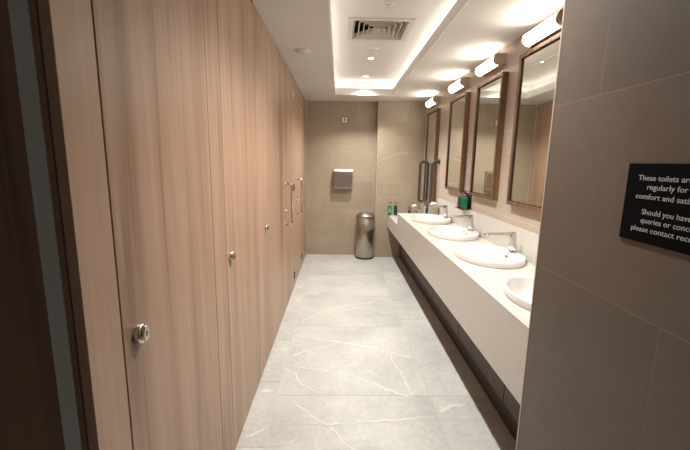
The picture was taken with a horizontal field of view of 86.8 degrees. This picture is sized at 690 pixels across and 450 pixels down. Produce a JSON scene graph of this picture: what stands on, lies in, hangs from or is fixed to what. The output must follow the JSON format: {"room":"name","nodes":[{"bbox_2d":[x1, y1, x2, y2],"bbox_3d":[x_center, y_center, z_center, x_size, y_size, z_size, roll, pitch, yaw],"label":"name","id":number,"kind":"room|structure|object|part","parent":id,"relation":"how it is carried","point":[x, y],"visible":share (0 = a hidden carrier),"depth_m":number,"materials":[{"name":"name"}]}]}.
{"room":"public restroom","nodes":[
{"label":"public restroom","id":0,"kind":"room"},
{"bbox_2d":[0,0,88,449],"bbox_3d":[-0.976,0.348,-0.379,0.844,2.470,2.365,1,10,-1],"label":"door frame","id":1,"kind":"structure","parent":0,"point":[30,415],"depth_m":0.75,"materials":[{"name":"brown wood"}]},
{"bbox_2d":[7,0,81,449],"bbox_3d":[-0.601,0.159,0.756,0.035,2.470,0.004,1,10,-1],"label":"trim","id":2,"kind":"structure","parent":1,"relation":"attached to","point":[19,14],"depth_m":0.72,"materials":[{"name":"grey"}]},
{"bbox_2d":[307,100,377,254],"bbox_3d":[-0.142,-0.735,5.986,1.314,2.470,0.150,1,10,-1],"label":"wall","id":3,"kind":"structure","parent":0,"point":[332,144],"depth_m":5.88,"materials":[{"name":"tile"}]},
{"bbox_2d":[306,100,306,253],"bbox_3d":[-0.619,-0.728,5.900,0.012,2.470,0.006,1,10,-1],"label":"trim","id":4,"kind":"structure","parent":3,"relation":"attached to","point":[306,100],"depth_m":5.89,"materials":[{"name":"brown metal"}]},
{"bbox_2d":[334,169,352,188],"bbox_3d":[-0.028,-0.742,5.856,0.300,0.311,0.105,1,10,-1],"label":"dispenser","id":5,"kind":"object","parent":3,"relation":"attached to","point":[343,178],"visible":1,"depth_m":5.81,"materials":[{"name":"metal"}]},
{"bbox_3d":[-0.028,-0.721,5.810,0.264,0.193,0.004,1,10,-1],"label":"panel","id":6,"kind":"part","parent":5,"relation":"part of","materials":[{"name":"metal"}]},
{"bbox_2d":[341,117,347,123],"bbox_3d":[-0.008,-1.653,5.748,0.116,0.104,0.009,1,10,-1],"label":"plate","id":7,"kind":"object","parent":3,"relation":"attached to","point":[344,120],"visible":1,"depth_m":5.75,"materials":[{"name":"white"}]},
{"bbox_2d":[235,254,515,449],"bbox_3d":[-0.011,1.192,2.438,2.900,0.122,7.800,1,10,-1],"label":"floor","id":8,"kind":"structure","parent":0,"point":[359,358],"depth_m":2.67,"materials":[{"name":"tile"}]},
{"bbox_2d":[355,211,374,259],"bbox_3d":[0.323,0.155,5.903,0.307,0.759,0.307,1,10,-1],"label":"waste bin","id":9,"kind":"object","parent":8,"relation":"on","point":[365,220],"visible":1,"depth_m":5.79,"materials":[{"name":"silver metal"}]},
{"bbox_3d":[0.328,-0.164,5.848,0.307,0.093,0.307,1,10,-1],"label":"lid","id":10,"kind":"part","parent":9,"relation":"part of","materials":[{"name":"metal"}]},
{"bbox_2d":[399,243,519,440],"bbox_3d":[1.048,0.656,3.792,0.250,0.514,4.420,1,10,-1],"label":"vanity cabinet","id":11,"kind":"object","parent":8,"relation":"on","point":[502,399],"visible":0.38,"depth_m":2.69,"materials":[{"name":"black"}]},
{"bbox_3d":[0.905,0.258,5.716,0.024,0.386,0.480,1,10,-1],"label":"door","id":12,"kind":"part","parent":11,"relation":"part of","materials":[{"name":"brown wood"}]},
{"bbox_3d":[0.915,0.371,5.062,0.024,0.386,0.832,1,10,-1],"label":"door","id":13,"kind":"part","parent":11,"relation":"part of","materials":[{"name":"brown wood"}]},
{"bbox_3d":[0.928,0.514,4.234,0.024,0.386,0.832,1,10,-1],"label":"door","id":14,"kind":"part","parent":11,"relation":"part of","materials":[{"name":"brown wood"}]},
{"bbox_3d":[0.941,0.657,3.404,0.024,0.386,0.837,1,10,-1],"label":"door","id":15,"kind":"part","parent":11,"relation":"part of","materials":[{"name":"brown wood"}]},
{"bbox_2d":[387,198,538,403],"bbox_3d":[0.990,0.123,3.699,0.538,0.563,4.420,1,10,-1],"label":"countertop","id":16,"kind":"structure","parent":11,"relation":"on","point":[474,294],"depth_m":2.33,"materials":[{"name":"stone"}]},
{"bbox_2d":[388,202,391,214],"bbox_3d":[0.706,-0.257,5.751,0.058,0.209,0.058,4,10,15],"label":"pump bottle","id":17,"kind":"object","parent":16,"relation":"on","point":[389,205],"visible":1,"depth_m":5.73,"materials":[{"name":"green plastic"}]},
{"bbox_2d":[388,214,396,224],"bbox_3d":[0.962,-0.077,5.408,0.538,0.020,0.984,1,10,-1],"label":"shelf","id":18,"kind":"object","parent":16,"relation":"attached to","point":[392,217],"depth_m":5.45,"materials":[{"name":"stone"}]},
{"bbox_2d":[394,202,396,215],"bbox_3d":[0.798,-0.253,5.751,0.053,0.204,0.057,4,10,16],"label":"pump bottle","id":19,"kind":"object","parent":16,"relation":"on","point":[395,205],"visible":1,"depth_m":5.74,"materials":[{"name":"teal"}]},
{"bbox_2d":[410,204,417,212],"bbox_3d":[1.103,-0.243,5.806,0.110,0.176,0.110,1,10,-1],"label":"tissue box","id":20,"kind":"object","parent":16,"relation":"on","point":[414,205],"visible":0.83,"depth_m":5.76,"materials":[{"name":"beige"}]},
{"bbox_2d":[411,214,450,224],"bbox_3d":[1.006,-0.016,4.296,0.456,0.154,0.594,1,10,-1],"label":"basin","id":21,"kind":"object","parent":16,"relation":"in","point":[432,219],"visible":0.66,"depth_m":4.31,"materials":[{"name":"white ceramic"}]},
{"bbox_2d":[428,202,437,214],"bbox_3d":[1.158,-0.220,4.796,0.110,0.166,0.110,1,10,-1],"label":"tissue box","id":22,"kind":"object","parent":16,"relation":"on","point":[433,210],"visible":0.72,"depth_m":4.75,"materials":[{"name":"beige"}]},
{"bbox_2d":[428,205,448,217],"bbox_3d":[1.092,-0.162,4.252,0.238,0.149,0.058,1,10,-1],"label":"tap","id":23,"kind":"object","parent":16,"relation":"on","point":[445,207],"visible":1,"depth_m":4.23,"materials":[{"name":"silver metal"}]},
{"bbox_3d":[1.066,-0.215,4.242,0.185,0.028,0.037,1,10,-1],"label":"spout","id":24,"kind":"part","parent":23,"relation":"part of","materials":[{"name":"silver metal"}]},
{"bbox_2d":[428,225,478,240],"bbox_3d":[1.019,0.126,3.468,0.456,0.154,0.594,1,10,-1],"label":"basin","id":25,"kind":"object","parent":16,"relation":"in","point":[447,232],"visible":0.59,"depth_m":3.52,"materials":[{"name":"white ceramic"}]},
{"bbox_2d":[450,215,473,230],"bbox_3d":[1.105,-0.021,3.439,0.238,0.149,0.058,1,10,-1],"label":"tap","id":26,"kind":"object","parent":16,"relation":"on","point":[470,218],"visible":1,"depth_m":3.42,"materials":[{"name":"silver metal"}]},
{"bbox_3d":[1.079,-0.075,3.429,0.185,0.028,0.037,1,10,-1],"label":"spout","id":27,"kind":"part","parent":26,"relation":"part of","materials":[{"name":"silver metal"}]},
{"bbox_2d":[454,243,525,268],"bbox_3d":[1.032,0.269,2.641,0.456,0.154,0.594,1,10,-1],"label":"basin","id":28,"kind":"object","parent":16,"relation":"in","point":[485,255],"visible":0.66,"depth_m":2.71,"materials":[{"name":"white ceramic"}]},
{"bbox_2d":[484,232,516,252],"bbox_3d":[1.118,0.122,2.611,0.238,0.149,0.058,1,10,-1],"label":"tap","id":29,"kind":"object","parent":16,"relation":"on","point":[512,240],"visible":1,"depth_m":2.59,"materials":[{"name":"silver metal"}]},
{"bbox_3d":[1.092,0.068,2.602,0.185,0.028,0.037,1,10,-1],"label":"spout","id":30,"kind":"part","parent":29,"relation":"part of","materials":[{"name":"silver metal"}]},
{"bbox_2d":[503,275,533,310],"bbox_3d":[1.045,0.410,1.823,0.456,0.154,0.594,1,10,-1],"label":"basin","id":31,"kind":"object","parent":16,"relation":"in","point":[518,288],"visible":0.28,"depth_m":2.04,"materials":[{"name":"white ceramic"}]},
{"bbox_3d":[0.954,0.801,2.571,0.024,0.386,0.837,1,10,-1],"label":"door","id":32,"kind":"part","parent":11,"relation":"part of","materials":[{"name":"brown wood"}]},
{"bbox_3d":[0.965,0.920,1.878,0.024,0.386,0.554,1,10,-1],"label":"door","id":33,"kind":"part","parent":11,"relation":"part of","materials":[{"name":"brown wood"}]},
{"bbox_2d":[331,0,456,88],"bbox_3d":[0.304,-1.651,2.970,1.300,0.205,4.865,1,10,-1],"label":"ceiling","id":34,"kind":"structure","parent":0,"point":[391,61],"depth_m":3.59,"materials":[{"name":"white paint"}]},
{"bbox_2d":[347,17,415,41],"bbox_3d":[0.298,-1.762,3.202,0.550,0.113,0.550,1,10,-1],"label":"ceiling vent","id":35,"kind":"object","parent":34,"relation":"in","point":[359,28],"visible":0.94,"depth_m":3.26,"materials":[{"name":"silver metal"}]},
{"bbox_2d":[380,0,394,7],"bbox_3d":[0.311,-1.609,2.675,0.110,0.026,0.110,1,10,-1],"label":"sprinkler head","id":36,"kind":"object","parent":34,"relation":"attached to","point":[388,3],"visible":1,"depth_m":2.66},
{"bbox_2d":[328,0,469,95],"bbox_3d":[0.300,-1.509,2.992,0.832,0.091,4.400,1,10,-1],"label":"trim","id":37,"kind":"structure","parent":34,"relation":"attached to","point":[457,8],"depth_m":3.30,"materials":[{"name":"white paint"}]},
{"bbox_2d":[374,100,426,256],"bbox_3d":[0.874,-0.710,5.940,0.756,2.470,0.281,1,10,-1],"label":"wall","id":38,"kind":"structure","parent":0,"point":[401,125],"depth_m":5.75,"materials":[{"name":"tile"}]},
{"bbox_2d":[374,104,378,249],"bbox_3d":[0.498,-0.691,5.797,0.008,2.470,0.009,1,10,-1],"label":"trim","id":39,"kind":"structure","parent":38,"relation":"attached to","point":[378,104],"depth_m":5.78,"materials":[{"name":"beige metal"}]},
{"bbox_2d":[384,182,401,194],"bbox_3d":[0.765,-0.581,5.817,0.293,0.192,0.004,1,10,-1],"label":"access hatch","id":40,"kind":"object","parent":38,"relation":"attached to","point":[390,188],"visible":1,"depth_m":5.82,"materials":[{"name":"beige tile"}]},
{"bbox_2d":[252,0,563,101],"bbox_3d":[0.032,-1.342,2.002,2.900,0.085,7.800,1,10,-1],"label":"ceiling","id":41,"kind":"structure","parent":0,"point":[483,28],"depth_m":2.84,"materials":[{"name":"paint"}]},
{"bbox_2d":[294,49,311,53],"bbox_3d":[-0.365,-1.502,3.160,0.156,0.005,0.156,1,10,-1],"label":"ceiling speaker","id":42,"kind":"object","parent":41,"relation":"attached to","point":[298,51],"visible":1,"depth_m":3.15,"materials":[{"name":"silver metal"}]},
{"bbox_2d":[421,7,563,234],"bbox_3d":[1.339,-0.302,3.618,0.140,2.470,4.450,1,10,-1],"label":"wall","id":43,"kind":"structure","parent":0,"point":[529,220],"depth_m":3.06,"materials":[{"name":"tile"},{"name":"grout"}]},
{"bbox_2d":[417,160,424,203],"bbox_3d":[1.179,-0.664,5.588,0.117,0.680,0.080,1,10,-1],"label":"grab rail","id":44,"kind":"object","parent":43,"relation":"attached to","point":[423,161],"visible":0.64,"depth_m":5.57,"materials":[{"name":"grey metal"}]},
{"bbox_2d":[420,203,427,213],"bbox_3d":[1.226,-0.174,5.395,0.013,0.185,0.984,1,10,-1],"label":"backsplash","id":45,"kind":"structure","parent":43,"relation":"attached to","point":[422,206],"depth_m":5.71,"materials":[{"name":"stone"}]},
{"bbox_2d":[422,108,440,204],"bbox_3d":[1.224,-0.946,5.194,0.049,1.310,0.560,1,10,-1],"label":"wall mirror","id":46,"kind":"object","parent":43,"relation":"attached to","point":[433,117],"visible":0.8,"depth_m":5.13,"materials":[{"name":"brown wood"}]},
{"bbox_3d":[1.216,-0.946,5.194,0.006,1.258,0.508,1,10,-1],"label":"glass","id":47,"kind":"part","parent":46,"relation":"part of","materials":[{"name":"white mirror"}]},
{"bbox_2d":[425,96,440,107],"bbox_3d":[1.208,-1.693,5.025,0.106,0.091,0.410,1,10,-1],"label":"wall lamp","id":48,"kind":"object","parent":43,"relation":"attached to","point":[436,99],"visible":1,"depth_m":4.87,"materials":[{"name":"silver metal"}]},
{"bbox_2d":[429,159,439,204],"bbox_3d":[1.190,-0.547,4.882,0.117,0.670,0.080,1,10,-1],"label":"grab rail","id":49,"kind":"object","parent":43,"relation":"attached to","point":[434,161],"visible":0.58,"depth_m":4.85,"materials":[{"name":"grey metal"}]},
{"bbox_2d":[444,92,470,191],"bbox_3d":[1.244,-0.898,4.066,0.049,1.020,0.560,1,10,-1],"label":"wall mirror","id":50,"kind":"object","parent":43,"relation":"attached to","point":[459,109],"visible":0.98,"depth_m":3.99,"materials":[{"name":"mirror"}]},
{"bbox_3d":[1.236,-0.898,4.066,0.006,0.968,0.508,1,10,-1],"label":"glass","id":51,"kind":"part","parent":50,"relation":"part of","materials":[{"name":"white mirror"}]},
{"bbox_2d":[448,77,469,93],"bbox_3d":[1.226,-1.506,3.941,0.106,0.091,0.410,1,10,-1],"label":"wall lamp","id":52,"kind":"object","parent":43,"relation":"attached to","point":[464,81],"visible":1,"depth_m":3.82,"materials":[{"name":"white glass"}]},
{"bbox_2d":[455,190,471,209],"bbox_3d":[1.218,-0.262,3.765,0.094,0.187,0.230,1,10,-1],"label":"bracket","id":53,"kind":"object","parent":43,"relation":"attached to","point":[467,194],"visible":0.62,"depth_m":3.69,"materials":[{"name":"black plastic"}]},
{"bbox_2d":[457,191,463,207],"bbox_3d":[1.210,-0.269,3.824,0.056,0.169,0.067,5,11,22],"label":"soap bottle","id":54,"kind":"object","parent":53,"relation":"on","point":[459,202],"visible":0.93,"depth_m":3.81,"materials":[{"name":"green plastic"}]},
{"bbox_2d":[461,192,467,208],"bbox_3d":[1.213,-0.247,3.694,0.056,0.169,0.067,5,11,22],"label":"soap bottle","id":55,"kind":"object","parent":53,"relation":"on","point":[464,199],"visible":1,"depth_m":3.68,"materials":[{"name":"green plastic"}]},
{"bbox_3d":[1.261,-0.250,3.767,0.007,0.165,0.230,1,10,-1],"label":"plate","id":56,"kind":"part","parent":53,"relation":"part of","materials":[{"name":"black plastic"}]},
{"bbox_2d":[437,198,538,265],"bbox_3d":[1.264,0.037,3.189,0.013,0.210,3.436,1,10,-1],"label":"backsplash","id":57,"kind":"structure","parent":43,"relation":"attached to","point":[527,241],"depth_m":3.04,"materials":[{"name":"stone"}]},
{"bbox_2d":[469,71,508,199],"bbox_3d":[1.257,-0.754,3.234,0.049,1.020,0.550,1,10,-1],"label":"wall mirror","id":58,"kind":"object","parent":43,"relation":"attached to","point":[491,95],"visible":1,"depth_m":3.16,"materials":[{"name":"brown wood"}]},
{"bbox_3d":[1.249,-0.755,3.234,0.006,0.968,0.498,1,10,-1],"label":"glass","id":59,"kind":"part","parent":58,"relation":"part of","materials":[{"name":"white mirror"}]},
{"bbox_2d":[475,53,506,76],"bbox_3d":[1.238,-1.365,3.123,0.106,0.091,0.410,1,10,-1],"label":"wall lamp","id":60,"kind":"object","parent":43,"relation":"attached to","point":[498,59],"visible":1,"depth_m":3.01,"materials":[{"name":"white glass"}]},
{"bbox_2d":[506,32,560,212],"bbox_3d":[1.270,-0.638,2.427,0.049,1.065,0.560,1,10,-1],"label":"wall mirror","id":61,"kind":"object","parent":43,"relation":"attached to","point":[537,70],"visible":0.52,"depth_m":2.44,"materials":[{"name":"brown mirror"}]},
{"bbox_2d":[521,9,562,47],"bbox_3d":[1.252,-1.219,2.276,0.106,0.091,0.410,1,10,-1],"label":"wall lamp","id":62,"kind":"object","parent":43,"relation":"attached to","point":[553,24],"visible":0.76,"depth_m":2.25,"materials":[{"name":"white glass"}]},
{"bbox_2d":[517,0,689,449],"bbox_3d":[1.127,0.324,-0.034,0.680,2.470,2.988,1,10,-1],"label":"wall","id":63,"kind":"structure","parent":0,"point":[608,360],"depth_m":1.06,"materials":[{"name":"tile"}]},
{"bbox_2d":[515,0,565,449],"bbox_3d":[0.768,0.065,1.436,0.014,2.470,0.008,1,10,-1],"label":"trim","id":64,"kind":"structure","parent":63,"relation":"attached to","point":[564,0],"depth_m":1.42,"materials":[{"name":"silver metal"}]},
{"bbox_2d":[619,163,689,254],"bbox_3d":[0.771,-0.042,0.856,0.006,0.202,0.300,1,10,-1],"label":"notice sign","id":65,"kind":"object","parent":63,"relation":"attached to","point":[656,208],"visible":1,"depth_m":0.89,"materials":[{"name":"black plastic"}]},
{"bbox_3d":[-0.702,-0.298,3.396,0.176,2.470,5.285,1,10,-1],"label":"wall","id":66,"kind":"structure","parent":0,"visible":0},
{"bbox_2d":[37,0,131,449],"bbox_3d":[-0.560,0.144,0.820,0.022,2.455,0.121,1,10,-1],"label":"panel","id":67,"kind":"object","parent":66,"relation":"attached to","point":[66,26],"visible":1,"depth_m":0.78,"materials":[{"name":"brown wood"}]},
{"bbox_2d":[90,0,222,449],"bbox_3d":[-0.554,0.076,1.216,0.047,2.455,0.673,1,10,-1],"label":"door","id":68,"kind":"structure","parent":66,"relation":"in","point":[150,54],"depth_m":1.10,"materials":[{"name":"brown wood"}]},
{"bbox_2d":[202,0,233,449],"bbox_3d":[-0.573,0.003,1.635,0.022,2.455,0.168,1,10,-1],"label":"panel","id":69,"kind":"object","parent":66,"relation":"attached to","point":[210,25],"visible":0.75,"depth_m":1.62,"materials":[{"name":"brown wood"}]},
{"bbox_2d":[217,0,260,449],"bbox_3d":[-0.567,-0.068,2.048,0.047,2.455,0.659,1,10,-1],"label":"door","id":70,"kind":"structure","parent":66,"relation":"in","point":[234,17],"depth_m":1.98,"materials":[{"name":"brown wood"}]},
{"bbox_2d":[252,2,266,376],"bbox_3d":[-0.586,-0.144,2.488,0.022,2.455,0.226,1,10,-1],"label":"panel","id":71,"kind":"object","parent":66,"relation":"attached to","point":[255,15],"visible":0.68,"depth_m":2.46,"materials":[{"name":"brown wood"}]},
{"bbox_2d":[260,17,280,359],"bbox_3d":[-0.581,-0.220,2.932,0.047,2.455,0.665,1,10,-1],"label":"door","id":72,"kind":"structure","parent":66,"relation":"in","point":[269,75],"depth_m":2.86,"materials":[{"name":"brown wood"}]},
{"bbox_2d":[277,50,283,321],"bbox_3d":[-0.600,-0.293,3.350,0.022,2.455,0.176,1,10,-1],"label":"panel","id":73,"kind":"object","parent":66,"relation":"attached to","point":[278,52],"visible":0.68,"depth_m":3.33,"materials":[{"name":"brown wood"}]},
{"bbox_2d":[281,55,294,312],"bbox_3d":[-0.572,-0.381,3.864,0.095,2.455,0.855,1,10,-1],"label":"door","id":74,"kind":"structure","parent":66,"relation":"in","point":[287,91],"depth_m":3.75,"materials":[{"name":"brown wood"}]},
{"bbox_3d":[-0.559,-0.210,3.664,0.073,0.432,0.022,1,10,-1],"label":"pull handle","id":75,"kind":"part","parent":74,"relation":"part of","materials":[{"name":"silver metal"}]},
{"bbox_2d":[293,78,295,285],"bbox_3d":[-0.616,-0.470,4.380,0.022,2.455,0.186,1,10,-1],"label":"panel","id":76,"kind":"object","parent":66,"relation":"attached to","point":[293,78],"visible":0.62,"depth_m":4.36,"materials":[{"name":"brown wood"}]},
{"bbox_2d":[295,81,301,279],"bbox_3d":[-0.587,-0.546,4.819,0.095,2.455,0.695,1,10,-1],"label":"door","id":77,"kind":"structure","parent":66,"relation":"in","point":[298,107],"depth_m":4.76,"materials":[{"name":"brown wood"}]},
{"bbox_3d":[-0.574,-0.360,4.597,0.073,0.452,0.022,1,10,-1],"label":"pull handle","id":78,"kind":"part","parent":77,"relation":"part of","materials":[{"name":"silver metal"}]},
{"bbox_2d":[301,92,305,263],"bbox_3d":[-0.634,-0.669,5.532,0.022,2.455,0.744,1,10,-1],"label":"panel","id":79,"kind":"object","parent":66,"relation":"attached to","point":[303,101],"visible":0.68,"depth_m":5.49,"materials":[{"name":"brown wood"}]}
]}

